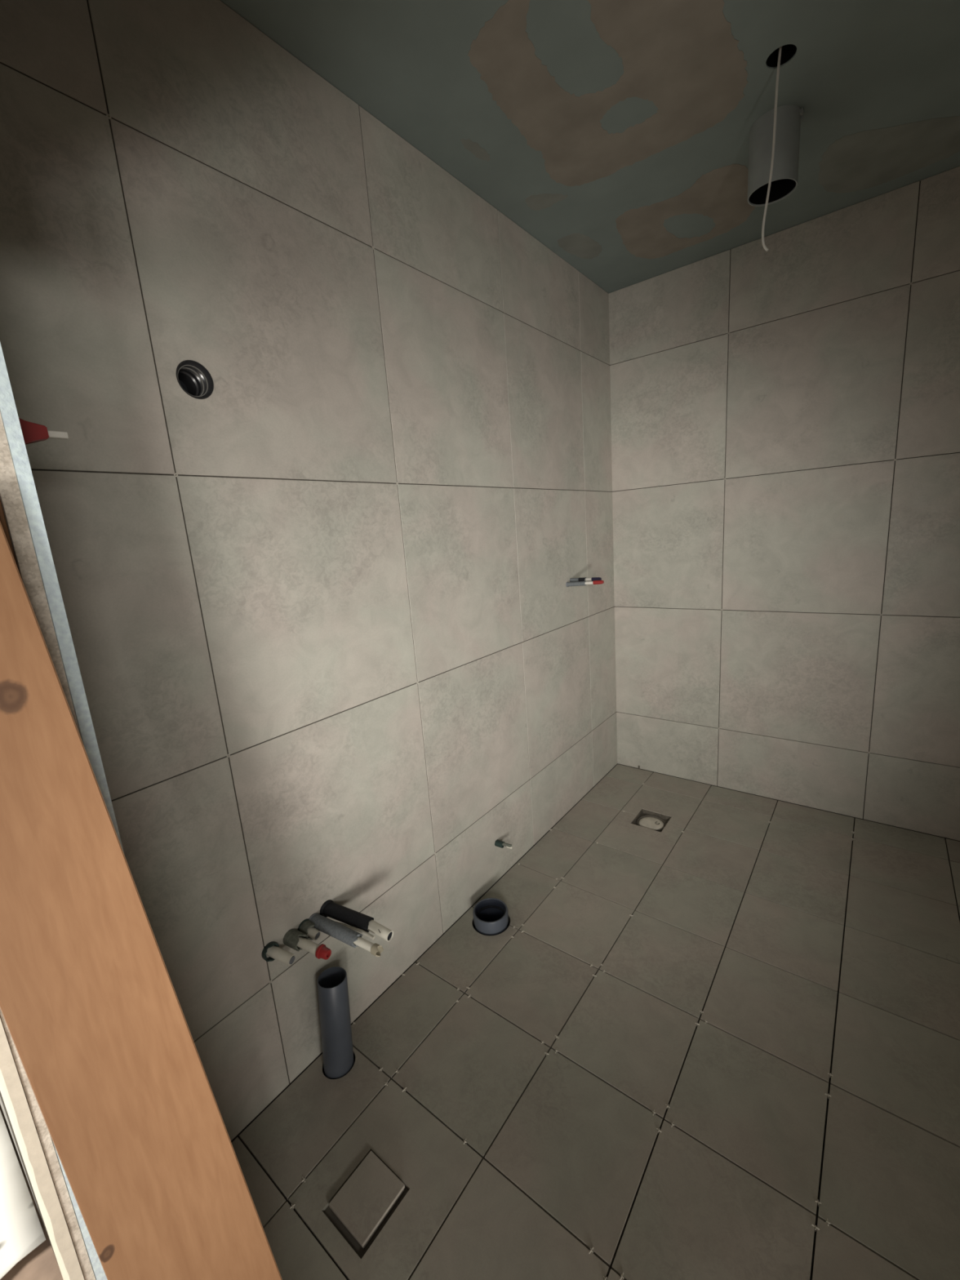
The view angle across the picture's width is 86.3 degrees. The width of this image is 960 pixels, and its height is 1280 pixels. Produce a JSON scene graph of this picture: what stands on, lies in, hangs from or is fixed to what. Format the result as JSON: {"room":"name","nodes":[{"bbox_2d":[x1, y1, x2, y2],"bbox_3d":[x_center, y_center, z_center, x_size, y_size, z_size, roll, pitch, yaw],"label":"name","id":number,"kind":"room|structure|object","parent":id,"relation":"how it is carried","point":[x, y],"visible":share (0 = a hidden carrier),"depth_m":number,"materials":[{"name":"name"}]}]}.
{"room":"building under construction","nodes":[
{"label":"building under construction","id":0,"kind":"room"},
{"bbox_2d":[0,1096,39,1213],"bbox_3d":[-0.300,0.293,-0.989,5.800,2.600,2.240,5,15,37],"label":"wall","id":1,"kind":"structure","parent":0,"point":[1,1101],"depth_m":1.11,"materials":[{"name":"grey paint"}]},
{"bbox_2d":[0,1104,63,1279],"bbox_3d":[-0.226,1.649,-0.737,5.600,0.159,2.116,5,15,37],"label":"floor","id":2,"kind":"structure","parent":0,"point":[41,1264],"depth_m":1.02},
{"bbox_2d":[0,1111,45,1279],"bbox_3d":[-1.402,1.286,0.948,1.540,0.047,0.800,5,15,37],"label":"paper","id":3,"kind":"object","parent":2,"relation":"on","point":[21,1232],"visible":1,"depth_m":1.09,"materials":[{"name":"white paper"}]},
{"bbox_2d":[0,342,124,1279],"bbox_3d":[0.047,0.048,0.094,2.620,2.605,0.157,5,15,37],"label":"door frame","id":4,"kind":"structure","parent":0,"point":[21,519],"depth_m":0.56,"materials":[{"name":"grey paint"}]},
{"bbox_2d":[18,417,68,444],"bbox_3d":[-0.536,-0.253,0.617,0.016,0.050,0.062,5,15,37],"label":"wedge","id":5,"kind":"object","parent":4,"relation":"attached to","point":[32,433],"visible":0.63,"depth_m":0.61,"materials":[{"name":"red plastic"}]},
{"bbox_2d":[0,0,617,1275],"bbox_3d":[-0.099,-0.236,1.855,0.210,2.755,2.794,5,15,37],"label":"wall","id":6,"kind":"structure","parent":0,"point":[331,640],"depth_m":1.22,"materials":[{"name":"tile"}]},
{"bbox_2d":[176,360,213,399],"bbox_3d":[-0.611,-0.528,1.060,0.095,0.072,0.072,5,15,37],"label":"duct","id":7,"kind":"object","parent":6,"relation":"attached to","point":[192,376],"visible":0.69,"depth_m":1.06,"materials":[{"name":"grey plastic"}]},
{"bbox_2d":[261,941,294,965],"bbox_3d":[-0.492,0.763,1.241,0.083,0.044,0.045,2,13,28],"label":"pipe stub","id":8,"kind":"object","parent":6,"relation":"attached to","point":[272,949],"visible":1,"depth_m":1.24,"materials":[{"name":"grey plastic"}]},
{"bbox_2d":[283,928,331,959],"bbox_3d":[-0.431,0.756,1.270,0.140,0.042,0.039,2,14,28],"label":"pipe stub","id":9,"kind":"object","parent":6,"relation":"attached to","point":[294,939],"visible":1,"depth_m":1.26,"materials":[{"name":"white plastic"}]},
{"bbox_2d":[297,918,320,940],"bbox_3d":[-0.443,0.750,1.321,0.062,0.046,0.043,5,15,37],"label":"pipe stub","id":10,"kind":"object","parent":6,"relation":"attached to","point":[306,926],"visible":0.92,"depth_m":1.31,"materials":[{"name":"grey plastic"}]},
{"bbox_2d":[308,912,383,956],"bbox_3d":[-0.345,0.745,1.295,0.242,0.038,0.037,3,14,31],"label":"pipe stub","id":11,"kind":"object","parent":6,"relation":"attached to","point":[325,925],"visible":0.97,"depth_m":1.28,"materials":[{"name":"grey plastic"}]},
{"bbox_2d":[336,921,374,939],"bbox_3d":[-0.346,0.753,1.338,0.171,0.014,0.015,1,13,24],"label":"strip","id":12,"kind":"object","parent":6,"relation":"attached to","point":[357,930],"visible":0.59,"depth_m":1.32,"materials":[{"name":"white plastic"}]},
{"bbox_2d":[320,899,393,941],"bbox_3d":[-0.325,0.734,1.348,0.217,0.061,0.044,1,13,22],"label":"pipe stub","id":13,"kind":"object","parent":6,"relation":"attached to","point":[329,908],"visible":0.98,"depth_m":1.34,"materials":[{"name":"black plastic"}]},
{"bbox_2d":[494,840,512,848],"bbox_3d":[0.089,0.800,1.998,0.079,0.026,0.025,4,14,34],"label":"pipe stub","id":14,"kind":"object","parent":6,"relation":"attached to","point":[499,843],"visible":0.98,"depth_m":1.99,"materials":[{"name":"plastic"}]},
{"bbox_2d":[565,580,604,586],"bbox_3d":[0.461,-0.250,2.274,0.187,0.031,0.024,5,15,37],"label":"pipe","id":15,"kind":"object","parent":6,"relation":"attached to","point":[594,582],"visible":0.98,"depth_m":2.27,"materials":[{"name":"grey plastic"}]},
{"bbox_2d":[569,577,601,582],"bbox_3d":[0.470,-0.271,2.305,0.160,0.022,0.019,5,15,37],"label":"pipe","id":16,"kind":"object","parent":6,"relation":"attached to","point":[571,580],"visible":0.93,"depth_m":2.30,"materials":[{"name":"grey plastic"}]},
{"bbox_2d":[220,0,959,293],"bbox_3d":[0.783,-1.409,0.804,2.319,0.161,2.447,5,15,37],"label":"ceiling","id":17,"kind":"structure","parent":0,"point":[615,134],"depth_m":1.33,"materials":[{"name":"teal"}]},
{"bbox_2d":[761,46,782,251],"bbox_3d":[0.739,-1.268,1.285,0.009,0.509,0.041,-15,16,-41],"label":"cable","id":18,"kind":"object","parent":17,"relation":"hanging from","point":[765,247],"visible":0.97,"depth_m":1.29,"materials":[{"name":"grey plastic"}]},
{"bbox_2d":[747,104,804,206],"bbox_3d":[0.842,-1.433,1.458,0.134,0.272,0.127,5,15,37],"label":"duct","id":19,"kind":"object","parent":17,"relation":"hanging from","point":[789,117],"visible":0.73,"depth_m":1.43,"materials":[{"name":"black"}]},
{"bbox_2d":[231,764,959,1279],"bbox_3d":[0.965,1.117,1.362,2.360,0.162,2.498,5,15,37],"label":"floor","id":20,"kind":"structure","parent":0,"point":[722,1042],"depth_m":1.29,"materials":[{"name":"tile"}]},
{"bbox_2d":[0,522,282,1279],"bbox_3d":[-0.342,0.570,0.559,0.293,1.430,0.148,1,13,24],"label":"wooden plank","id":21,"kind":"object","parent":20,"relation":"on","point":[91,1008],"visible":1,"depth_m":0.50,"materials":[{"name":"brown wood"}]},
{"bbox_2d":[316,966,354,1079],"bbox_3d":[-0.379,1.061,1.367,0.080,0.365,0.097,5,15,37],"label":"standpipe","id":22,"kind":"object","parent":20,"relation":"on","point":[332,983],"visible":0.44,"depth_m":1.33,"materials":[{"name":"grey plastic"}]},
{"bbox_2d":[323,1151,408,1258],"bbox_3d":[-0.240,1.196,1.086,0.126,0.045,0.132,5,15,37],"label":"tile insert","id":23,"kind":"object","parent":20,"relation":"on","point":[366,1201],"visible":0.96,"depth_m":1.07,"materials":[{"name":"tile"}]},
{"bbox_2d":[323,1186,408,1258],"bbox_3d":[-0.239,1.200,1.087,0.126,0.038,0.132,5,15,37],"label":"floor drain","id":24,"kind":"object","parent":23,"relation":"on","point":[359,1214],"depth_m":1.06,"materials":[{"name":"grey tile"}]},
{"bbox_2d":[472,897,508,935],"bbox_3d":[0.043,1.038,1.839,0.126,0.156,0.126,5,15,37],"label":"pipe","id":25,"kind":"object","parent":20,"relation":"in","point":[491,916],"visible":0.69,"depth_m":1.85,"materials":[{"name":"grey plastic"}]},
{"bbox_2d":[631,808,671,831],"bbox_3d":[0.797,0.858,2.381,0.139,0.041,0.146,5,15,37],"label":"floor drain","id":26,"kind":"object","parent":20,"relation":"on","point":[646,819],"visible":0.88,"depth_m":2.40,"materials":[{"name":"grey plastic"}]},
{"bbox_2d":[638,817,663,830],"bbox_3d":[0.797,0.852,2.380,0.112,0.010,0.112,5,15,37],"label":"drain cover","id":27,"kind":"object","parent":26,"relation":"on","point":[651,823],"depth_m":2.38,"materials":[{"name":"white plastic"}]},
{"bbox_2d":[608,166,959,841],"bbox_3d":[1.716,-0.412,2.050,2.419,2.755,0.216,5,15,37],"label":"wall","id":28,"kind":"structure","parent":0,"point":[785,418],"depth_m":2.18,"materials":[{"name":"tile"}]}
]}

